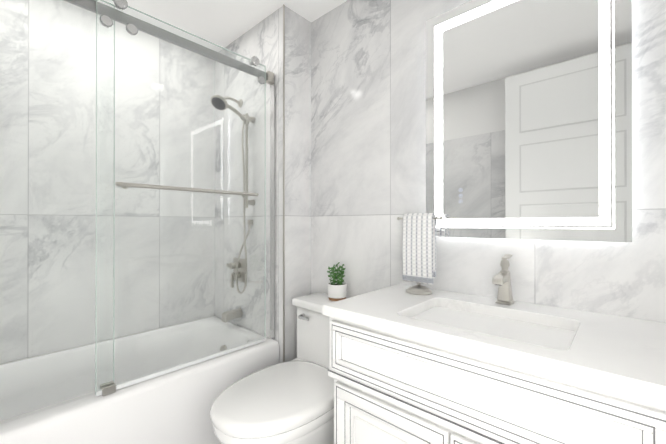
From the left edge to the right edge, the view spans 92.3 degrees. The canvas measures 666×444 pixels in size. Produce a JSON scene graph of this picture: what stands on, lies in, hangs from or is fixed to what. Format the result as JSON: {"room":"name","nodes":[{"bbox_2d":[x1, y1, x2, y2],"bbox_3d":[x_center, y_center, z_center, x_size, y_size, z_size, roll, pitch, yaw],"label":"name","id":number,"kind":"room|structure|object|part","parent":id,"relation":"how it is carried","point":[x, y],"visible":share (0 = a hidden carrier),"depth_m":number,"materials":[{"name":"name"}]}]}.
{"room":"bathroom","nodes":[
{"label":"bathroom","id":0,"kind":"room"},
{"bbox_2d":[0,0,214,363],"bbox_3d":[-1.362,0.002,1.697,0.085,2.346,1.513,0,0,42],"label":"wall","id":1,"kind":"structure","parent":0,"point":[149,52],"depth_m":1.72,"materials":[{"name":"stone"}]},
{"bbox_2d":[95,0,346,51],"bbox_3d":[-0.409,-1.216,1.030,2.397,0.085,1.802,0,0,42],"label":"ceiling","id":2,"kind":"structure","parent":0,"point":[223,23],"depth_m":1.80,"materials":[{"name":"white paint"}]},
{"bbox_2d":[215,6,310,362],"bbox_3d":[-0.478,0.003,2.111,0.837,2.346,0.289,0,0,42],"label":"wall","id":3,"kind":"structure","parent":0,"point":[262,41],"depth_m":1.85,"materials":[{"name":"stone"}]},
{"bbox_2d":[210,94,254,322],"bbox_3d":[-0.616,-0.085,1.887,0.258,1.374,0.228,0,0,42],"label":"shower","id":4,"kind":"object","parent":3,"relation":"attached to","point":[241,262],"depth_m":1.87,"materials":[{"name":"silver metal"}]},
{"bbox_3d":[-0.620,0.574,1.966,0.048,0.057,0.115,0,0,42],"label":"spout","id":5,"kind":"part","parent":4,"relation":"part of","materials":[{"name":"silver metal"}]},
{"bbox_3d":[-0.619,-0.730,1.928,0.076,0.068,0.161,0,0,42],"label":"arm","id":6,"kind":"part","parent":4,"relation":"part of"},
{"bbox_3d":[-0.619,0.363,1.967,0.019,0.081,0.014,0,0,42],"label":"lever","id":7,"kind":"part","parent":4,"relation":"part of","materials":[{"name":"silver metal"}]},
{"bbox_3d":[-0.576,-0.642,1.854,0.088,0.097,0.113,0,0,42],"label":"handle","id":8,"kind":"part","parent":4,"relation":"part of","materials":[{"name":"silver metal"}]},
{"bbox_3d":[-0.584,0.300,2.006,0.144,0.144,0.007,0,0,42],"label":"plate","id":9,"kind":"part","parent":4,"relation":"part of","materials":[{"name":"silver metal"}]},
{"bbox_2d":[283,4,284,361],"bbox_3d":[-0.265,0.002,1.722,0.007,2.346,0.007,0,0,42],"label":"trim","id":10,"kind":"structure","parent":3,"relation":"attached to","point":[283,183],"depth_m":1.72,"materials":[{"name":"silver metal"}]},
{"bbox_2d":[311,0,665,322],"bbox_3d":[0.478,0.001,1.381,1.560,2.346,0.085,0,0,42],"label":"wall","id":11,"kind":"structure","parent":0,"point":[368,122],"depth_m":1.45,"materials":[{"name":"stone"}]},
{"bbox_2d":[426,0,631,241],"bbox_3d":[0.638,-0.393,1.147,0.633,0.905,0.040,0,0,42],"label":"mirror","id":12,"kind":"object","parent":11,"relation":"attached to","point":[528,119],"visible":0.98,"depth_m":1.09,"materials":[{"name":"white mirror"}]},
{"bbox_3d":[-0.409,1.215,1.024,2.397,0.085,1.802,0,0,42],"label":"floor","id":13,"kind":"structure","parent":0,"visible":0},
{"bbox_2d":[0,316,278,443],"bbox_3d":[-1.034,0.908,1.454,0.720,0.531,1.423,0,0,42],"label":"bathtub","id":14,"kind":"object","parent":13,"relation":"on","point":[173,407],"visible":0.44,"depth_m":1.44,"materials":[{"name":"white ceramic"}]},
{"bbox_2d":[0,0,274,419],"bbox_3d":[-0.795,-0.111,1.240,0.099,1.504,1.421,0,0,42],"label":"shower door","id":15,"kind":"structure","parent":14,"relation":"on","point":[109,14],"depth_m":1.30,"materials":[{"name":"clear glass"}]},
{"bbox_3d":[-1.077,-0.106,0.998,0.008,1.475,0.669,0,0,42],"label":"glass","id":16,"kind":"part","parent":15,"relation":"part of","materials":[{"name":"clear glass"}]},
{"bbox_3d":[-0.618,-0.105,1.452,0.008,1.475,0.748,0,0,42],"label":"glass","id":17,"kind":"part","parent":15,"relation":"part of","materials":[{"name":"clear glass"}]},
{"bbox_2d":[210,292,346,443],"bbox_3d":[-0.148,0.784,1.379,0.472,0.780,0.744,0,0,42],"label":"toilet","id":18,"kind":"object","parent":13,"relation":"on","point":[290,402],"visible":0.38,"depth_m":1.25,"materials":[{"name":"white ceramic"}]},
{"bbox_3d":[-0.216,0.703,1.314,0.426,0.045,0.556,0,0,42],"label":"lid","id":19,"kind":"part","parent":18,"relation":"part of","materials":[{"name":"white ceramic"}]},
{"bbox_3d":[-0.209,0.749,1.321,0.406,0.043,0.554,0,0,42],"label":"seat","id":20,"kind":"part","parent":18,"relation":"part of","materials":[{"name":"white ceramic"}]},
{"bbox_3d":[-0.145,0.474,1.580,0.072,0.016,0.012,0,0,42],"label":"lever","id":21,"kind":"part","parent":18,"relation":"part of","materials":[{"name":"silver metal"}]},
{"bbox_3d":[0.029,0.592,1.583,0.436,0.315,0.193,0,0,42],"label":"tank","id":22,"kind":"part","parent":18,"relation":"part of","materials":[{"name":"white ceramic"}]},
{"bbox_2d":[327,262,346,300],"bbox_3d":[0.021,0.300,1.634,0.103,0.187,0.096,0,0,42],"label":"plant","id":23,"kind":"object","parent":18,"relation":"on","point":[337,290],"visible":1,"depth_m":1.60,"materials":[{"name":"green plant"}]},
{"bbox_3d":[0.022,0.346,1.633,0.096,0.066,0.096,0,0,42],"label":"pot","id":24,"kind":"part","parent":23,"relation":"part of","materials":[{"name":"white ceramic"}]},
{"bbox_2d":[323,284,665,443],"bbox_3d":[0.459,0.729,0.985,0.885,0.888,0.520,0,0,42],"label":"bathroom vanity","id":25,"kind":"object","parent":13,"relation":"on","point":[436,366],"visible":0.98,"depth_m":0.82,"materials":[{"name":"white paint"}]},
{"bbox_3d":[0.005,0.415,1.077,0.029,0.106,0.016,0,0,42],"label":"drawer frame","id":26,"kind":"part","parent":25,"relation":"part of","materials":[{"name":"white paint"}]},
{"bbox_3d":[0.009,0.415,1.062,0.003,0.110,0.001,0,0,42],"label":"drawer","id":27,"kind":"part","parent":25,"relation":"part of","materials":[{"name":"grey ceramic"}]},
{"bbox_3d":[0.012,0.783,1.084,0.003,0.455,0.001,0,0,42],"label":"door","id":28,"kind":"part","parent":25,"relation":"part of","materials":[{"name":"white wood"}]},
{"bbox_3d":[0.021,0.415,1.064,0.014,0.081,0.009,0,0,42],"label":"drawer mould","id":29,"kind":"part","parent":25,"relation":"part of","materials":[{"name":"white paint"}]},
{"bbox_3d":[0.028,0.783,1.081,0.049,0.376,0.016,0,0,42],"label":"door frame","id":30,"kind":"part","parent":25,"relation":"part of","materials":[{"name":"white paint"}]},
{"bbox_3d":[0.051,0.783,1.061,0.014,0.350,0.009,0,0,42],"label":"door mould","id":31,"kind":"part","parent":25,"relation":"part of","materials":[{"name":"white paint"}]},
{"bbox_3d":[0.057,0.783,1.057,0.003,0.352,0.001,0,0,42],"label":"door","id":32,"kind":"part","parent":25,"relation":"part of","materials":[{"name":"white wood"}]},
{"bbox_3d":[0.156,0.601,0.966,0.298,0.014,0.009,0,0,42],"label":"door mould","id":33,"kind":"part","parent":25,"relation":"part of","materials":[{"name":"white paint"}]},
{"bbox_3d":[0.150,0.594,0.959,0.301,0.002,0.001,0,0,42],"label":"door","id":34,"kind":"part","parent":25,"relation":"part of","materials":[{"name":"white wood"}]},
{"bbox_3d":[0.159,0.783,0.969,0.377,0.456,0.007,0,0,42],"label":"door","id":35,"kind":"part","parent":25,"relation":"part of","materials":[{"name":"white paint"}]},
{"bbox_3d":[0.150,0.557,0.959,0.376,0.003,0.001,0,0,42],"label":"door","id":36,"kind":"part","parent":25,"relation":"part of","materials":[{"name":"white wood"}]},
{"bbox_3d":[0.156,0.571,0.966,0.394,0.049,0.017,0,0,42],"label":"door frame","id":37,"kind":"part","parent":25,"relation":"part of","materials":[{"name":"white paint"}]},
{"bbox_2d":[397,213,442,294],"bbox_3d":[0.348,0.125,1.298,0.202,0.319,0.104,0,0,42],"label":"towel stand","id":38,"kind":"object","parent":25,"relation":"on","point":[419,250],"visible":1,"depth_m":1.27,"materials":[{"name":"silver metal"}]},
{"bbox_2d":[402,213,435,284],"bbox_3d":[0.348,0.106,1.298,0.137,0.282,0.040,0,0,42],"label":"towel","id":39,"kind":"object","parent":38,"relation":"on","point":[419,229],"depth_m":1.28,"materials":[{"name":"fabric"}]},
{"bbox_3d":[0.286,0.485,0.811,0.784,0.003,0.001,0,0,42],"label":"drawer","id":40,"kind":"part","parent":25,"relation":"part of","materials":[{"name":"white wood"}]},
{"bbox_3d":[0.291,0.482,0.817,0.802,0.029,0.017,0,0,42],"label":"drawer frame","id":41,"kind":"part","parent":25,"relation":"part of","materials":[{"name":"white paint"}]},
{"bbox_3d":[0.286,0.469,0.811,0.750,0.003,0.001,0,0,42],"label":"drawer","id":42,"kind":"part","parent":25,"relation":"part of","materials":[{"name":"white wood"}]},
{"bbox_3d":[0.292,0.462,0.818,0.746,0.014,0.009,0,0,42],"label":"drawer mould","id":43,"kind":"part","parent":25,"relation":"part of","materials":[{"name":"white paint"}]},
{"bbox_3d":[0.292,0.455,0.818,0.722,0.003,0.001,0,0,42],"label":"drawer","id":44,"kind":"part","parent":25,"relation":"part of","materials":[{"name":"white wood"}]},
{"bbox_3d":[0.453,0.570,0.696,0.394,0.049,0.017,0,0,42],"label":"door frame","id":45,"kind":"part","parent":25,"relation":"part of","materials":[{"name":"white paint"}]},
{"bbox_3d":[0.295,0.415,0.821,0.785,0.146,0.007,0,0,42],"label":"drawer","id":46,"kind":"part","parent":25,"relation":"part of","materials":[{"name":"white paint"}]},
{"bbox_3d":[0.292,0.375,0.819,0.722,0.003,0.001,0,0,42],"label":"drawer","id":47,"kind":"part","parent":25,"relation":"part of","materials":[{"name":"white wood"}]},
{"bbox_3d":[0.286,0.361,0.811,0.750,0.002,0.001,0,0,42],"label":"drawer","id":48,"kind":"part","parent":25,"relation":"part of","materials":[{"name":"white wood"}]},
{"bbox_3d":[0.292,0.368,0.818,0.746,0.014,0.009,0,0,42],"label":"drawer mould","id":49,"kind":"part","parent":25,"relation":"part of","materials":[{"name":"white paint"}]},
{"bbox_3d":[0.291,0.348,0.818,0.802,0.029,0.017,0,0,42],"label":"drawer frame","id":50,"kind":"part","parent":25,"relation":"part of","materials":[{"name":"white paint"}]},
{"bbox_3d":[0.286,0.344,0.811,0.784,0.003,0.001,0,0,42],"label":"drawer","id":51,"kind":"part","parent":25,"relation":"part of","materials":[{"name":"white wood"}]},
{"bbox_2d":[492,254,514,304],"bbox_3d":[0.591,0.201,1.110,0.051,0.166,0.142,0,0,42],"label":"faucet","id":52,"kind":"object","parent":25,"relation":"on","point":[502,279],"visible":1,"depth_m":1.11,"materials":[{"name":"silver metal"}]},
{"bbox_3d":[0.573,0.194,1.090,0.033,0.035,0.089,0,0,42],"label":"spout","id":53,"kind":"part","parent":52,"relation":"part of","materials":[{"name":"silver metal"}]},
{"bbox_3d":[0.617,0.124,1.139,0.025,0.013,0.063,0,0,42],"label":"lever","id":54,"kind":"part","parent":52,"relation":"part of","materials":[{"name":"silver metal"}]},
{"bbox_3d":[0.563,0.414,0.572,0.014,0.081,0.009,0,0,42],"label":"drawer mould","id":55,"kind":"part","parent":25,"relation":"part of","materials":[{"name":"white paint"}]},
{"bbox_3d":[0.562,0.414,0.560,0.003,0.110,0.001,0,0,42],"label":"drawer","id":56,"kind":"part","parent":25,"relation":"part of","materials":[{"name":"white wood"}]},
{"bbox_3d":[0.578,0.414,0.557,0.029,0.106,0.016,0,0,42],"label":"drawer frame","id":57,"kind":"part","parent":25,"relation":"part of","materials":[{"name":"white paint"}]}
]}

